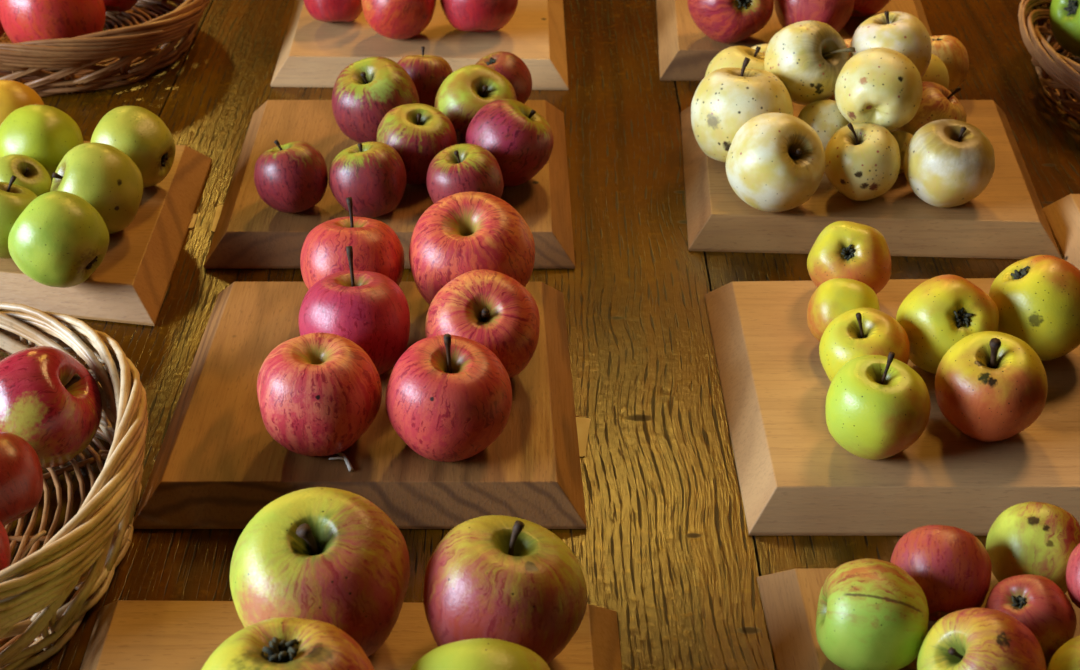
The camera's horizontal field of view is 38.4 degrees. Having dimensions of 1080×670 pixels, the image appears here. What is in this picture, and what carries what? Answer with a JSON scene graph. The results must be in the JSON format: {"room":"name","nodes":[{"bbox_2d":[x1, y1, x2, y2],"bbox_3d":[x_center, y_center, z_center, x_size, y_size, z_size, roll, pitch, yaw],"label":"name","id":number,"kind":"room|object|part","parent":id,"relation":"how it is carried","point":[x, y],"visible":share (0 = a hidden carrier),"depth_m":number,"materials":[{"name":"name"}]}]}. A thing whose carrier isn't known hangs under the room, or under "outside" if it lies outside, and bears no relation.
{"room":"apple display table","nodes":[
{"label":"apple display table","id":0,"kind":"room"},
{"bbox_2d":[0,0,1079,669],"bbox_3d":[-0.015,-0.024,1.247,2.300,0.045,2.600,0,34,0],"label":"table","id":1,"kind":"object","parent":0,"point":[666,545],"visible":0.29,"depth_m":1.20,"materials":[{"name":"brown wood"}]},
{"bbox_2d":[0,302,147,669],"bbox_3d":[-0.422,0.098,0.950,0.363,0.082,0.338,0,34,0],"label":"wicker basket","id":2,"kind":"object","parent":1,"relation":"on","point":[84,555],"visible":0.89,"depth_m":0.92,"materials":[{"name":"beige wicker"}]},
{"bbox_2d":[0,521,10,570],"bbox_3d":[-0.334,0.125,0.891,0.058,0.055,0.058,0,34,0],"label":"apple","id":3,"kind":"object","parent":2,"relation":"in","point":[5,552],"visible":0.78,"depth_m":0.89,"materials":[{"name":"red plant"}]},
{"bbox_2d":[0,432,42,525],"bbox_3d":[-0.333,0.088,0.941,0.060,0.060,0.061,0,34,0],"label":"apple","id":4,"kind":"object","parent":2,"relation":"in","point":[21,474],"visible":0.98,"depth_m":0.93,"materials":[{"name":"red plant"}]},
{"bbox_2d":[0,346,101,467],"bbox_3d":[-0.326,0.048,1.004,0.080,0.080,0.078,0,34,0],"label":"apple","id":5,"kind":"object","parent":2,"relation":"in","point":[49,399],"visible":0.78,"depth_m":0.98,"materials":[{"name":"red plant"}]},
{"bbox_3d":[-0.304,0.032,0.999,0.020,0.006,0.008,-36,44,16],"label":"stem","id":6,"kind":"part","parent":5,"relation":"part of","materials":[{"name":"brown plant"}]},
{"bbox_2d":[0,0,209,97],"bbox_3d":[-0.550,-0.333,1.608,0.427,0.068,0.324,0,34,0],"label":"wicker basket","id":7,"kind":"object","parent":1,"relation":"on","point":[124,46],"visible":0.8,"depth_m":1.51,"materials":[{"name":"brown wicker"}]},
{"bbox_2d":[0,21,4,36],"bbox_3d":[-0.578,-0.336,1.571,0.087,0.088,0.087,0,34,0],"label":"apple","id":8,"kind":"object","parent":7,"relation":"on","point":[2,31],"visible":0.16,"depth_m":1.57,"materials":[{"name":"red plant"}]},
{"bbox_2d":[0,0,105,42],"bbox_3d":[-0.485,-0.324,1.546,0.104,0.096,0.103,0,34,0],"label":"apple","id":9,"kind":"object","parent":7,"relation":"in","point":[21,20],"visible":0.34,"depth_m":1.51,"materials":[{"name":"red plant"}]},
{"bbox_2d":[104,0,137,11],"bbox_3d":[-0.457,-0.379,1.652,0.069,0.069,0.069,0,34,0],"label":"apple","id":10,"kind":"object","parent":7,"relation":"in","point":[110,5],"visible":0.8,"depth_m":1.64,"materials":[{"name":"red plant"}]},
{"bbox_2d":[0,141,211,325],"bbox_3d":[-0.433,-0.099,1.296,0.280,0.024,0.298,0,34,0],"label":"display board","id":11,"kind":"object","parent":1,"relation":"on","point":[130,285],"visible":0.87,"depth_m":1.21,"materials":[{"name":"brown wood"}]},
{"bbox_2d":[0,175,37,258],"bbox_3d":[-0.416,-0.091,1.204,0.064,0.064,0.064,0,34,0],"label":"apple","id":12,"kind":"object","parent":11,"relation":"on","point":[14,199],"visible":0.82,"depth_m":1.18,"materials":[{"name":"green plant"}]},
{"bbox_3d":[-0.409,-0.113,1.198,0.005,0.023,0.004,14,16,-14],"label":"stem","id":13,"kind":"part","parent":12,"relation":"part of","materials":[{"name":"brown plant"}]},
{"bbox_2d":[0,80,43,125],"bbox_3d":[-0.465,-0.191,1.353,0.064,0.063,0.063,0,34,0],"label":"apple","id":14,"kind":"object","parent":11,"relation":"on","point":[14,95],"visible":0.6,"depth_m":1.33,"materials":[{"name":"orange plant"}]},
{"bbox_2d":[0,154,51,195],"bbox_3d":[-0.422,-0.119,1.254,0.054,0.054,0.053,0,34,0],"label":"apple","id":15,"kind":"object","parent":11,"relation":"on","point":[31,174],"visible":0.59,"depth_m":1.24,"materials":[{"name":"green plant"}]},
{"bbox_2d":[0,105,83,181],"bbox_3d":[-0.418,-0.158,1.299,0.068,0.069,0.067,0,34,0],"label":"apple","id":16,"kind":"object","parent":11,"relation":"on","point":[45,134],"visible":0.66,"depth_m":1.27,"materials":[{"name":"green plant"}]},
{"bbox_2d":[8,191,108,287],"bbox_3d":[-0.362,-0.072,1.168,0.073,0.072,0.072,0,34,0],"label":"apple","id":17,"kind":"object","parent":11,"relation":"on","point":[59,239],"visible":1,"depth_m":1.14,"materials":[{"name":"green plant"}]},
{"bbox_2d":[50,143,142,233],"bbox_3d":[-0.353,-0.117,1.233,0.074,0.074,0.073,0,34,0],"label":"apple","id":18,"kind":"object","parent":11,"relation":"on","point":[103,175],"visible":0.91,"depth_m":1.21,"materials":[{"name":"green plant"}]},
{"bbox_3d":[-0.374,-0.123,1.221,0.020,0.004,0.004,19,46,-31],"label":"stem","id":19,"kind":"part","parent":18,"relation":"part of","materials":[{"name":"brown plant"}]},
{"bbox_2d":[90,106,175,187],"bbox_3d":[-0.340,-0.155,1.294,0.068,0.070,0.069,0,34,0],"label":"apple","id":20,"kind":"object","parent":11,"relation":"on","point":[136,131],"visible":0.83,"depth_m":1.27,"materials":[{"name":"green plant"}]},
{"bbox_2d":[189,214,196,227],"bbox_3d":[-0.307,-0.096,1.314,0.030,0.001,0.024,-1,34,-2],"label":"paper card","id":21,"kind":"object","parent":1,"relation":"on","point":[194,217],"visible":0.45,"depth_m":1.31,"materials":[{"name":"beige paper"}]},
{"bbox_2d":[211,205,222,231],"bbox_3d":[-0.262,-0.100,1.319,0.030,0.001,0.046,-2,34,-2],"label":"paper card","id":22,"kind":"object","parent":1,"relation":"on","point":[219,207],"visible":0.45,"depth_m":1.32,"materials":[{"name":"beige paper"}]},
{"bbox_2d":[80,600,621,669],"bbox_3d":[-0.104,0.233,0.799,0.316,0.025,0.286,0,34,0],"label":"display board","id":23,"kind":"object","parent":1,"relation":"on","point":[126,634],"visible":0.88,"depth_m":0.87,"materials":[{"name":"brown wood"}]},
{"bbox_2d":[201,617,373,669],"bbox_3d":[-0.123,0.189,0.758,0.100,0.093,0.100,0,34,0],"label":"apple","id":24,"kind":"object","parent":23,"relation":"on","point":[281,643],"visible":1,"depth_m":0.74,"materials":[{"name":"yellow food"}]},
{"bbox_2d":[230,487,409,656],"bbox_3d":[-0.120,0.133,0.843,0.097,0.092,0.098,0,34,0],"label":"apple","id":25,"kind":"object","parent":23,"relation":"on","point":[333,556],"visible":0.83,"depth_m":0.81,"materials":[{"name":"green plant"}]},
{"bbox_3d":[-0.122,0.108,0.817,0.012,0.022,0.008,12,49,11],"label":"stem","id":26,"kind":"part","parent":25,"relation":"part of","materials":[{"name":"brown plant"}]},
{"bbox_2d":[410,638,550,669],"bbox_3d":[-0.030,0.189,0.768,0.081,0.082,0.082,0,34,0],"label":"apple","id":27,"kind":"object","parent":23,"relation":"on","point":[478,653],"visible":1,"depth_m":0.75,"materials":[{"name":"yellow food"}]},
{"bbox_2d":[423,515,586,664],"bbox_3d":[-0.019,0.138,0.835,0.088,0.092,0.088,0,34,0],"label":"apple","id":28,"kind":"object","parent":23,"relation":"on","point":[506,578],"visible":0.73,"depth_m":0.81,"materials":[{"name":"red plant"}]},
{"bbox_3d":[-0.013,0.111,0.820,0.006,0.028,0.006,12,27,2],"label":"stem","id":29,"kind":"part","parent":28,"relation":"part of","materials":[{"name":"brown plant"}]},
{"bbox_2d":[133,282,586,528],"bbox_3d":[-0.115,0.036,1.093,0.289,0.024,0.278,0,34,0],"label":"display board","id":30,"kind":"object","parent":1,"relation":"on","point":[217,465],"visible":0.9,"depth_m":1.01,"materials":[{"name":"brown wood"}]},
{"bbox_2d":[257,332,381,455],"bbox_3d":[-0.142,0.039,1.003,0.080,0.070,0.081,0,34,0],"label":"apple","id":31,"kind":"object","parent":30,"relation":"on","point":[318,393],"visible":1,"depth_m":0.97,"materials":[{"name":"red food"}]},
{"bbox_2d":[329,452,353,471],"bbox_3d":[-0.127,0.081,1.001,0.023,0.004,0.009,25,41,32],"label":"twig","id":32,"kind":"object","parent":30,"relation":"on","point":[343,456],"visible":0.98,"depth_m":1.00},
{"bbox_2d":[300,197,404,289],"bbox_3d":[-0.137,-0.056,1.131,0.076,0.086,0.077,0,34,0],"label":"apple","id":33,"kind":"object","parent":30,"relation":"on","point":[376,246],"visible":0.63,"depth_m":1.11,"materials":[{"name":"red plant"}]},
{"bbox_3d":[-0.137,-0.084,1.124,0.005,0.032,0.006,-9,20,-28],"label":"stem","id":34,"kind":"part","parent":33,"relation":"part of","materials":[{"name":"brown plant"}]},
{"bbox_2d":[299,246,409,374],"bbox_3d":[-0.128,-0.015,1.064,0.076,0.092,0.077,0,34,0],"label":"apple","id":35,"kind":"object","parent":30,"relation":"on","point":[368,309],"visible":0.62,"depth_m":1.04,"materials":[{"name":"red plant"}]},
{"bbox_3d":[-0.128,-0.042,1.056,0.006,0.038,0.005,3,22,7],"label":"stem","id":36,"kind":"part","parent":35,"relation":"part of","materials":[{"name":"brown plant"}]},
{"bbox_2d":[385,334,511,461],"bbox_3d":[-0.058,0.035,0.991,0.081,0.090,0.080,0,34,0],"label":"apple","id":37,"kind":"object","parent":30,"relation":"on","point":[449,397],"visible":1,"depth_m":0.97,"materials":[{"name":"red plant"}]},
{"bbox_3d":[-0.057,0.014,0.973,0.008,0.035,0.006,13,41,8],"label":"stem","id":38,"kind":"part","parent":37,"relation":"part of","materials":[{"name":"brown plant"}]},
{"bbox_2d":[409,191,534,304],"bbox_3d":[-0.049,-0.057,1.129,0.092,0.089,0.092,0,34,0],"label":"apple","id":39,"kind":"object","parent":30,"relation":"on","point":[461,233],"visible":0.61,"depth_m":1.10,"materials":[{"name":"red food"}]},
{"bbox_2d":[425,269,539,377],"bbox_3d":[-0.039,-0.004,1.059,0.078,0.080,0.080,0,34,0],"label":"apple","id":40,"kind":"object","parent":30,"relation":"on","point":[492,309],"visible":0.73,"depth_m":1.03,"materials":[{"name":"red plant"}]},
{"bbox_3d":[-0.037,-0.013,1.035,0.005,0.018,0.005,17,70,1],"label":"stem","id":41,"kind":"part","parent":40,"relation":"part of","materials":[{"name":"brown plant"}]},
{"bbox_2d":[204,100,574,268],"bbox_3d":[-0.123,-0.142,1.360,0.303,0.024,0.284,0,34,0],"label":"display board","id":42,"kind":"object","parent":1,"relation":"on","point":[249,233],"visible":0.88,"depth_m":1.29,"materials":[{"name":"brown wood"}]},
{"bbox_2d":[254,140,327,212],"bbox_3d":[-0.203,-0.130,1.266,0.060,0.059,0.060,0,34,0],"label":"apple","id":43,"kind":"object","parent":42,"relation":"on","point":[292,177],"visible":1,"depth_m":1.25,"materials":[{"name":"red plant"}]},
{"bbox_3d":[-0.210,-0.150,1.259,0.007,0.019,0.004,-12,22,8],"label":"stem","id":44,"kind":"part","parent":43,"relation":"part of","materials":[{"name":"brown plant"}]},
{"bbox_2d":[329,142,406,217],"bbox_3d":[-0.140,-0.128,1.262,0.063,0.060,0.062,0,34,0],"label":"apple","id":45,"kind":"object","parent":42,"relation":"on","point":[373,174],"visible":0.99,"depth_m":1.24,"materials":[{"name":"red plant"}]},
{"bbox_3d":[-0.144,-0.146,1.252,0.004,0.018,0.004,15,36,42],"label":"stem","id":46,"kind":"part","parent":45,"relation":"part of","materials":[{"name":"brown plant"}]},
{"bbox_2d":[332,57,419,142],"bbox_3d":[-0.144,-0.204,1.363,0.076,0.075,0.077,0,34,0],"label":"apple","id":47,"kind":"object","parent":42,"relation":"on","point":[366,90],"visible":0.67,"depth_m":1.33,"materials":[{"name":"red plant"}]},
{"bbox_3d":[-0.151,-0.221,1.343,0.005,0.017,0.005,-17,50,1],"label":"stem","id":48,"kind":"part","parent":47,"relation":"part of","materials":[{"name":"brown plant"}]},
{"bbox_2d":[377,103,456,184],"bbox_3d":[-0.104,-0.161,1.308,0.068,0.064,0.069,0,34,0],"label":"apple","id":49,"kind":"object","parent":42,"relation":"on","point":[418,132],"visible":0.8,"depth_m":1.28,"materials":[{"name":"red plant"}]},
{"bbox_3d":[-0.101,-0.177,1.291,0.004,0.015,0.004,23,45,12],"label":"stem","id":50,"kind":"part","parent":49,"relation":"part of","materials":[{"name":"brown plant"}]},
{"bbox_2d":[398,46,452,106],"bbox_3d":[-0.107,-0.233,1.421,0.056,0.059,0.057,0,34,0],"label":"apple","id":51,"kind":"object","parent":42,"relation":"on","point":[427,72],"visible":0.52,"depth_m":1.40,"materials":[{"name":"red plant"}]},
{"bbox_2d":[426,144,503,202],"bbox_3d":[-0.061,-0.124,1.256,0.063,0.060,0.062,0,34,0],"label":"apple","id":52,"kind":"object","parent":42,"relation":"on","point":[458,168],"visible":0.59,"depth_m":1.23,"materials":[{"name":"red plant"}]},
{"bbox_3d":[-0.065,-0.141,1.241,0.004,0.016,0.004,19,52,35],"label":"stem","id":53,"kind":"part","parent":52,"relation":"part of","materials":[{"name":"brown plant"}]},
{"bbox_2d":[434,64,516,143],"bbox_3d":[-0.056,-0.198,1.356,0.072,0.073,0.073,0,34,0],"label":"apple","id":54,"kind":"object","parent":42,"relation":"on","point":[466,90],"visible":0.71,"depth_m":1.33,"materials":[{"name":"green plant"}]},
{"bbox_3d":[-0.049,-0.209,1.337,0.004,0.016,0.004,18,59,-10],"label":"stem","id":55,"kind":"part","parent":54,"relation":"part of","materials":[{"name":"brown plant"}]},
{"bbox_2d":[476,51,531,103],"bbox_3d":[-0.036,-0.231,1.421,0.057,0.056,0.056,0,34,0],"label":"apple","id":56,"kind":"object","parent":42,"relation":"on","point":[507,64],"visible":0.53,"depth_m":1.40,"materials":[{"name":"red plant"}]},
{"bbox_2d":[465,99,553,186],"bbox_3d":[-0.026,-0.162,1.301,0.074,0.073,0.073,0,34,0],"label":"apple","id":57,"kind":"object","parent":42,"relation":"on","point":[521,141],"visible":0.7,"depth_m":1.27,"materials":[{"name":"red plant"}]},
{"bbox_3d":[-0.010,-0.180,1.290,0.005,0.018,0.004,33,24,-15],"label":"stem","id":58,"kind":"part","parent":57,"relation":"part of","materials":[{"name":"brown plant"}]},
{"bbox_2d":[270,0,568,89],"bbox_3d":[-0.123,-0.335,1.650,0.302,0.025,0.298,0,34,0],"label":"display board","id":59,"kind":"object","parent":1,"relation":"on","point":[313,53],"visible":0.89,"depth_m":1.56,"materials":[{"name":"brown wood"}]},
{"bbox_2d":[303,0,362,21],"bbox_3d":[-0.211,-0.352,1.593,0.065,0.066,0.067,0,34,0],"label":"apple","id":60,"kind":"object","parent":59,"relation":"on","point":[321,10],"visible":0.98,"depth_m":1.57,"materials":[{"name":"red plant"}]},
{"bbox_2d":[362,0,435,39],"bbox_3d":[-0.142,-0.337,1.560,0.075,0.076,0.075,0,34,0],"label":"apple","id":61,"kind":"object","parent":59,"relation":"on","point":[392,19],"visible":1,"depth_m":1.54,"materials":[{"name":"red plant"}]},
{"bbox_2d":[440,0,517,31],"bbox_3d":[-0.061,-0.343,1.566,0.079,0.081,0.080,0,34,0],"label":"apple","id":62,"kind":"object","parent":59,"relation":"on","point":[463,15],"visible":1,"depth_m":1.54,"materials":[{"name":"red plant"}]},
{"bbox_2d":[576,417,590,456],"bbox_3d":[-0.002,0.068,1.067,0.070,0.001,0.044,4,34,6],"label":"paper card","id":63,"kind":"object","parent":1,"relation":"on","point":[583,424],"visible":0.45,"depth_m":1.07,"materials":[{"name":"beige paper"}]},
{"bbox_2d":[656,0,931,80],"bbox_3d":[0.275,-0.344,1.664,0.309,0.025,0.286,0,34,0],"label":"display board","id":64,"kind":"object","parent":1,"relation":"on","point":[686,53],"visible":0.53,"depth_m":1.59,"materials":[{"name":"brown wood"}]},
{"bbox_2d":[687,0,773,43],"bbox_3d":[0.191,-0.335,1.549,0.086,0.086,0.087,0,34,0],"label":"apple","id":65,"kind":"object","parent":64,"relation":"on","point":[722,21],"visible":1,"depth_m":1.52,"materials":[{"name":"red plant"}]},
{"bbox_2d":[774,0,854,31],"bbox_3d":[0.276,-0.337,1.556,0.079,0.080,0.081,0,34,0],"label":"apple","id":66,"kind":"object","parent":64,"relation":"on","point":[835,13],"visible":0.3,"depth_m":1.53,"materials":[{"name":"red plant"}]},
{"bbox_2d":[851,0,889,16],"bbox_3d":[0.330,-0.368,1.605,0.078,0.079,0.080,0,34,0],"label":"apple","id":67,"kind":"object","parent":64,"relation":"on","point":[862,8],"visible":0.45,"depth_m":1.59,"materials":[{"name":"red plant"}]},
{"bbox_2d":[681,99,1061,258],"bbox_3d":[0.284,-0.147,1.368,0.323,0.025,0.272,0,34,0],"label":"display board","id":68,"kind":"object","parent":1,"relation":"on","point":[1007,220],"visible":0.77,"depth_m":1.27,"materials":[{"name":"brown wood"}]},
{"bbox_2d":[705,46,764,76],"bbox_3d":[0.184,-0.229,1.406,0.070,0.068,0.068,0,34,0],"label":"apple","id":69,"kind":"object","parent":68,"relation":"on","point":[734,56],"visible":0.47,"depth_m":1.38,"materials":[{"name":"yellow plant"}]},
{"bbox_3d":[0.193,-0.250,1.395,0.004,0.021,0.004,4,30,-33],"label":"stem","id":70,"kind":"part","parent":69,"relation":"part of","materials":[{"name":"brown plant"}]},
{"bbox_2d":[764,20,854,104],"bbox_3d":[0.235,-0.238,1.359,0.074,0.075,0.074,0,34,0],"label":"apple","id":71,"kind":"object","parent":69,"relation":"on","point":[809,56],"visible":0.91,"depth_m":1.33,"materials":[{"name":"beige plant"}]},
{"bbox_3d":[0.255,-0.242,1.332,0.010,0.007,0.036,4,-11,-32],"label":"stem","id":72,"kind":"part","parent":71,"relation":"part of","materials":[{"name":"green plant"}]},
{"bbox_2d":[691,57,792,162],"bbox_3d":[0.173,-0.193,1.332,0.087,0.091,0.087,0,34,0],"label":"apple","id":73,"kind":"object","parent":68,"relation":"on","point":[728,98],"visible":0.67,"depth_m":1.30,"materials":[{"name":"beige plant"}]},
{"bbox_3d":[0.175,-0.222,1.321,0.007,0.030,0.006,17,27,32],"label":"stem","id":74,"kind":"part","parent":73,"relation":"part of","materials":[{"name":"brown plant"}]},
{"bbox_2d":[751,44,767,53],"bbox_3d":[0.212,-0.250,1.454,0.049,0.050,0.050,0,34,0],"label":"apple","id":75,"kind":"object","parent":68,"relation":"on","point":[763,49],"visible":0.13,"depth_m":1.44,"materials":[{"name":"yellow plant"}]},
{"bbox_2d":[726,112,825,211],"bbox_3d":[0.192,-0.140,1.262,0.081,0.081,0.081,0,34,0],"label":"apple","id":76,"kind":"object","parent":68,"relation":"on","point":[775,162],"visible":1,"depth_m":1.24,"materials":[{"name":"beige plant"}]},
{"bbox_3d":[0.203,-0.145,1.240,0.005,0.017,0.005,15,72,-25],"label":"stem","id":77,"kind":"part","parent":76,"relation":"part of","materials":[{"name":"brown plant"}]},
{"bbox_2d":[798,100,849,151],"bbox_3d":[0.248,-0.180,1.348,0.050,0.052,0.052,0,34,0],"label":"apple","id":78,"kind":"object","parent":68,"relation":"on","point":[824,116],"visible":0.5,"depth_m":1.33,"materials":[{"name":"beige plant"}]},
{"bbox_2d":[829,39,851,100],"bbox_3d":[0.285,-0.245,1.436,0.060,0.062,0.062,0,34,0],"label":"apple","id":79,"kind":"object","parent":68,"relation":"on","point":[847,41],"visible":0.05,"depth_m":1.42,"materials":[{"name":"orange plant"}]},
{"bbox_2d":[825,122,900,200],"bbox_3d":[0.267,-0.146,1.282,0.063,0.068,0.064,0,34,0],"label":"apple","id":80,"kind":"object","parent":68,"relation":"on","point":[863,160],"visible":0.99,"depth_m":1.26,"materials":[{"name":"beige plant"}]},
{"bbox_3d":[0.257,-0.163,1.267,0.004,0.023,0.009,-28,43,-1],"label":"stem","id":81,"kind":"part","parent":80,"relation":"part of","materials":[{"name":"brown plant"}]},
{"bbox_2d":[890,131,912,173],"bbox_3d":[0.304,-0.157,1.324,0.038,0.038,0.039,0,34,0],"label":"apple","id":82,"kind":"object","parent":68,"relation":"on","point":[903,138],"visible":0.26,"depth_m":1.31,"materials":[{"name":"yellow food"}]},
{"bbox_2d":[835,47,922,131],"bbox_3d":[0.285,-0.204,1.305,0.072,0.072,0.070,0,34,0],"label":"apple","id":83,"kind":"object","parent":82,"relation":"on","point":[881,86],"visible":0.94,"depth_m":1.28,"materials":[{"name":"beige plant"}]},
{"bbox_2d":[893,81,965,134],"bbox_3d":[0.338,-0.188,1.348,0.064,0.064,0.063,0,34,0],"label":"apple","id":84,"kind":"object","parent":68,"relation":"on","point":[937,102],"visible":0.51,"depth_m":1.32,"materials":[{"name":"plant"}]},
{"bbox_2d":[850,11,931,77],"bbox_3d":[0.306,-0.249,1.353,0.069,0.069,0.069,0,34,0],"label":"apple","id":85,"kind":"object","parent":84,"relation":"on","point":[904,33],"visible":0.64,"depth_m":1.33,"materials":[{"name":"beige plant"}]},
{"bbox_3d":[0.301,-0.271,1.342,0.004,0.020,0.004,0,32,26],"label":"stem","id":86,"kind":"part","parent":85,"relation":"part of","materials":[{"name":"brown plant"}]},
{"bbox_3d":[0.353,-0.205,1.335,0.004,0.025,0.004,32,31,-18],"label":"stem","id":87,"kind":"part","parent":84,"relation":"part of","materials":[{"name":"brown plant"}]},
{"bbox_2d":[921,54,948,88],"bbox_3d":[0.342,-0.232,1.411,0.060,0.069,0.061,0,34,0],"label":"apple","id":88,"kind":"object","parent":68,"relation":"on","point":[936,72],"visible":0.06,"depth_m":1.39,"materials":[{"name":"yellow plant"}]},
{"bbox_2d":[904,119,994,207],"bbox_3d":[0.336,-0.141,1.274,0.072,0.069,0.072,0,34,0],"label":"apple","id":89,"kind":"object","parent":68,"relation":"on","point":[948,162],"visible":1,"depth_m":1.25,"materials":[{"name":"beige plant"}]},
{"bbox_3d":[0.340,-0.160,1.258,0.009,0.019,0.004,-3,34,-4],"label":"stem","id":90,"kind":"part","parent":89,"relation":"part of","materials":[{"name":"brown plant"}]},
{"bbox_2d":[930,35,968,89],"bbox_3d":[0.376,-0.256,1.461,0.055,0.053,0.055,0,34,0],"label":"apple","id":91,"kind":"object","parent":68,"relation":"on","point":[949,49],"visible":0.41,"depth_m":1.44,"materials":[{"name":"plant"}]},
{"bbox_2d":[704,278,1079,535],"bbox_3d":[0.268,0.036,1.094,0.279,0.025,0.289,0,34,0],"label":"display board","id":92,"kind":"object","parent":1,"relation":"on","point":[795,479],"visible":0.68,"depth_m":1.01,"materials":[{"name":"brown wood"}]},
{"bbox_2d":[807,278,879,341],"bbox_3d":[0.216,-0.015,1.101,0.051,0.052,0.051,0,34,0],"label":"apple","id":93,"kind":"object","parent":92,"relation":"on","point":[835,297],"visible":0.52,"depth_m":1.08,"materials":[{"name":"yellow food"}]},
{"bbox_2d":[807,221,891,293],"bbox_3d":[0.229,-0.054,1.150,0.062,0.062,0.063,0,34,0],"label":"apple","id":94,"kind":"object","parent":92,"relation":"on","point":[843,249],"visible":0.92,"depth_m":1.13,"materials":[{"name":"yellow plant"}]},
{"bbox_2d":[819,308,909,381],"bbox_3d":[0.220,0.009,1.051,0.061,0.066,0.060,0,34,0],"label":"apple","id":95,"kind":"object","parent":92,"relation":"on","point":[854,333],"visible":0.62,"depth_m":1.03,"materials":[{"name":"green plant"}]},
{"bbox_3d":[0.214,-0.005,1.035,0.004,0.025,0.005,-11,47,9],"label":"stem","id":96,"kind":"part","parent":95,"relation":"part of","materials":[{"name":"brown plant"}]},
{"bbox_2d":[825,352,930,459],"bbox_3d":[0.217,0.042,0.994,0.067,0.076,0.067,0,34,0],"label":"apple","id":97,"kind":"object","parent":92,"relation":"on","point":[877,407],"visible":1,"depth_m":0.98,"materials":[{"name":"green plant"}]},
{"bbox_3d":[0.219,0.022,0.980,0.007,0.029,0.004,-4,40,-6],"label":"stem","id":98,"kind":"part","parent":97,"relation":"part of","materials":[{"name":"brown plant"}]},
{"bbox_2d":[896,274,998,373],"bbox_3d":[0.281,-0.007,1.071,0.068,0.071,0.071,0,34,0],"label":"apple","id":99,"kind":"object","parent":92,"relation":"on","point":[943,310],"visible":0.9,"depth_m":1.05,"materials":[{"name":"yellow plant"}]},
{"bbox_2d":[935,331,1047,441],"bbox_3d":[0.294,0.031,1.011,0.072,0.075,0.071,0,34,0],"label":"apple","id":100,"kind":"object","parent":92,"relation":"on","point":[991,386],"visible":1,"depth_m":0.99,"materials":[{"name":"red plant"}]},
{"bbox_3d":[0.291,0.014,0.994,0.008,0.026,0.008,-28,48,-16],"label":"stem","id":101,"kind":"part","parent":100,"relation":"part of","materials":[{"name":"brown plant"}]},
{"bbox_2d":[989,255,1079,360],"bbox_3d":[0.352,-0.019,1.087,0.075,0.075,0.073,0,34,0],"label":"apple","id":102,"kind":"object","parent":92,"relation":"on","point":[1036,298],"visible":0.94,"depth_m":1.06,"materials":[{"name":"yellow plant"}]},
{"bbox_2d":[757,568,1079,669],"bbox_3d":[0.281,0.214,0.828,0.296,0.025,0.276,0,34,0],"label":"display board","id":103,"kind":"object","parent":1,"relation":"on","point":[789,598],"visible":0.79,"depth_m":0.90,"materials":[{"name":"brown wood"}]},
{"bbox_2d":[816,558,928,669],"bbox_3d":[0.179,0.153,0.840,0.058,0.062,0.062,0,34,0],"label":"apple","id":104,"kind":"object","parent":103,"relation":"on","point":[872,614],"visible":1,"depth_m":0.82,"materials":[{"name":"green plant"}]},
{"bbox_2d":[890,525,991,620],"bbox_3d":[0.225,0.135,0.872,0.055,0.057,0.056,3,34,4],"label":"apple","id":105,"kind":"object","parent":103,"relation":"on","point":[951,565],"visible":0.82,"depth_m":0.85,"materials":[{"name":"red plant"}]},
{"bbox_2d":[917,608,1045,669],"bbox_3d":[0.230,0.174,0.805,0.065,0.066,0.065,0,34,0],"label":"apple","id":106,"kind":"object","parent":103,"relation":"on","point":[970,638],"visible":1,"depth_m":0.79,"materials":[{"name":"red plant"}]},
{"bbox_3d":[0.214,0.164,0.795,0.004,0.013,0.004,-8,54,53],"label":"stem","id":107,"kind":"part","parent":106,"relation":"part of","materials":[{"name":"brown plant"}]},
{"bbox_2d":[985,574,1076,662],"bbox_3d":[0.267,0.155,0.848,0.050,0.050,0.050,0,34,0],"label":"apple","id":108,"kind":"object","parent":103,"relation":"on","point":[1035,601],"visible":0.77,"depth_m":0.83,"materials":[{"name":"red plant"}]},
{"bbox_2d":[986,502,1079,592],"bbox_3d":[0.285,0.124,0.889,0.056,0.056,0.056,0,34,0],"label":"apple","id":109,"kind":"object","parent":103,"relation":"on","point":[1035,538],"visible":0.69,"depth_m":0.87,"materials":[{"name":"green plant"}]},
{"bbox_2d":[1048,635,1079,669],"bbox_3d":[0.291,0.184,0.806,0.056,0.048,0.056,0,34,0],"label":"apple","id":110,"kind":"object","parent":103,"relation":"on","point":[1067,657],"visible":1,"depth_m":0.80,"materials":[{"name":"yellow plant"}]},
{"bbox_2d":[1066,543,1079,607],"bbox_3d":[0.310,0.132,0.843,0.048,0.048,0.048,0,34,0],"label":"apple","id":111,"kind":"object","parent":103,"relation":"on","point":[1073,565],"visible":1,"depth_m":0.84,"materials":[{"name":"red plant"}]},
{"bbox_2d":[1018,0,1079,121],"bbox_3d":[0.676,-0.267,1.505,0.425,0.071,0.386,0,34,0],"label":"wicker basket","id":112,"kind":"object","parent":1,"relation":"on","point":[1033,15],"visible":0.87,"depth_m":1.48,"materials":[{"name":"brown wicker"}]},
{"bbox_2d":[1050,0,1079,56],"bbox_3d":[0.556,-0.320,1.543,0.092,0.093,0.094,0,34,0],"label":"apple","id":113,"kind":"object","parent":112,"relation":"in","point":[1064,14],"visible":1,"depth_m":1.53,"materials":[{"name":"green plant"}]},
{"bbox_2d":[1042,194,1079,269],"bbox_3d":[0.548,-0.047,1.219,0.256,0.025,0.252,0,34,0],"label":"display board","id":114,"kind":"object","parent":1,"relation":"on","point":[1063,215],"visible":0.88,"depth_m":1.28,"materials":[{"name":"brown wood"}]}
]}

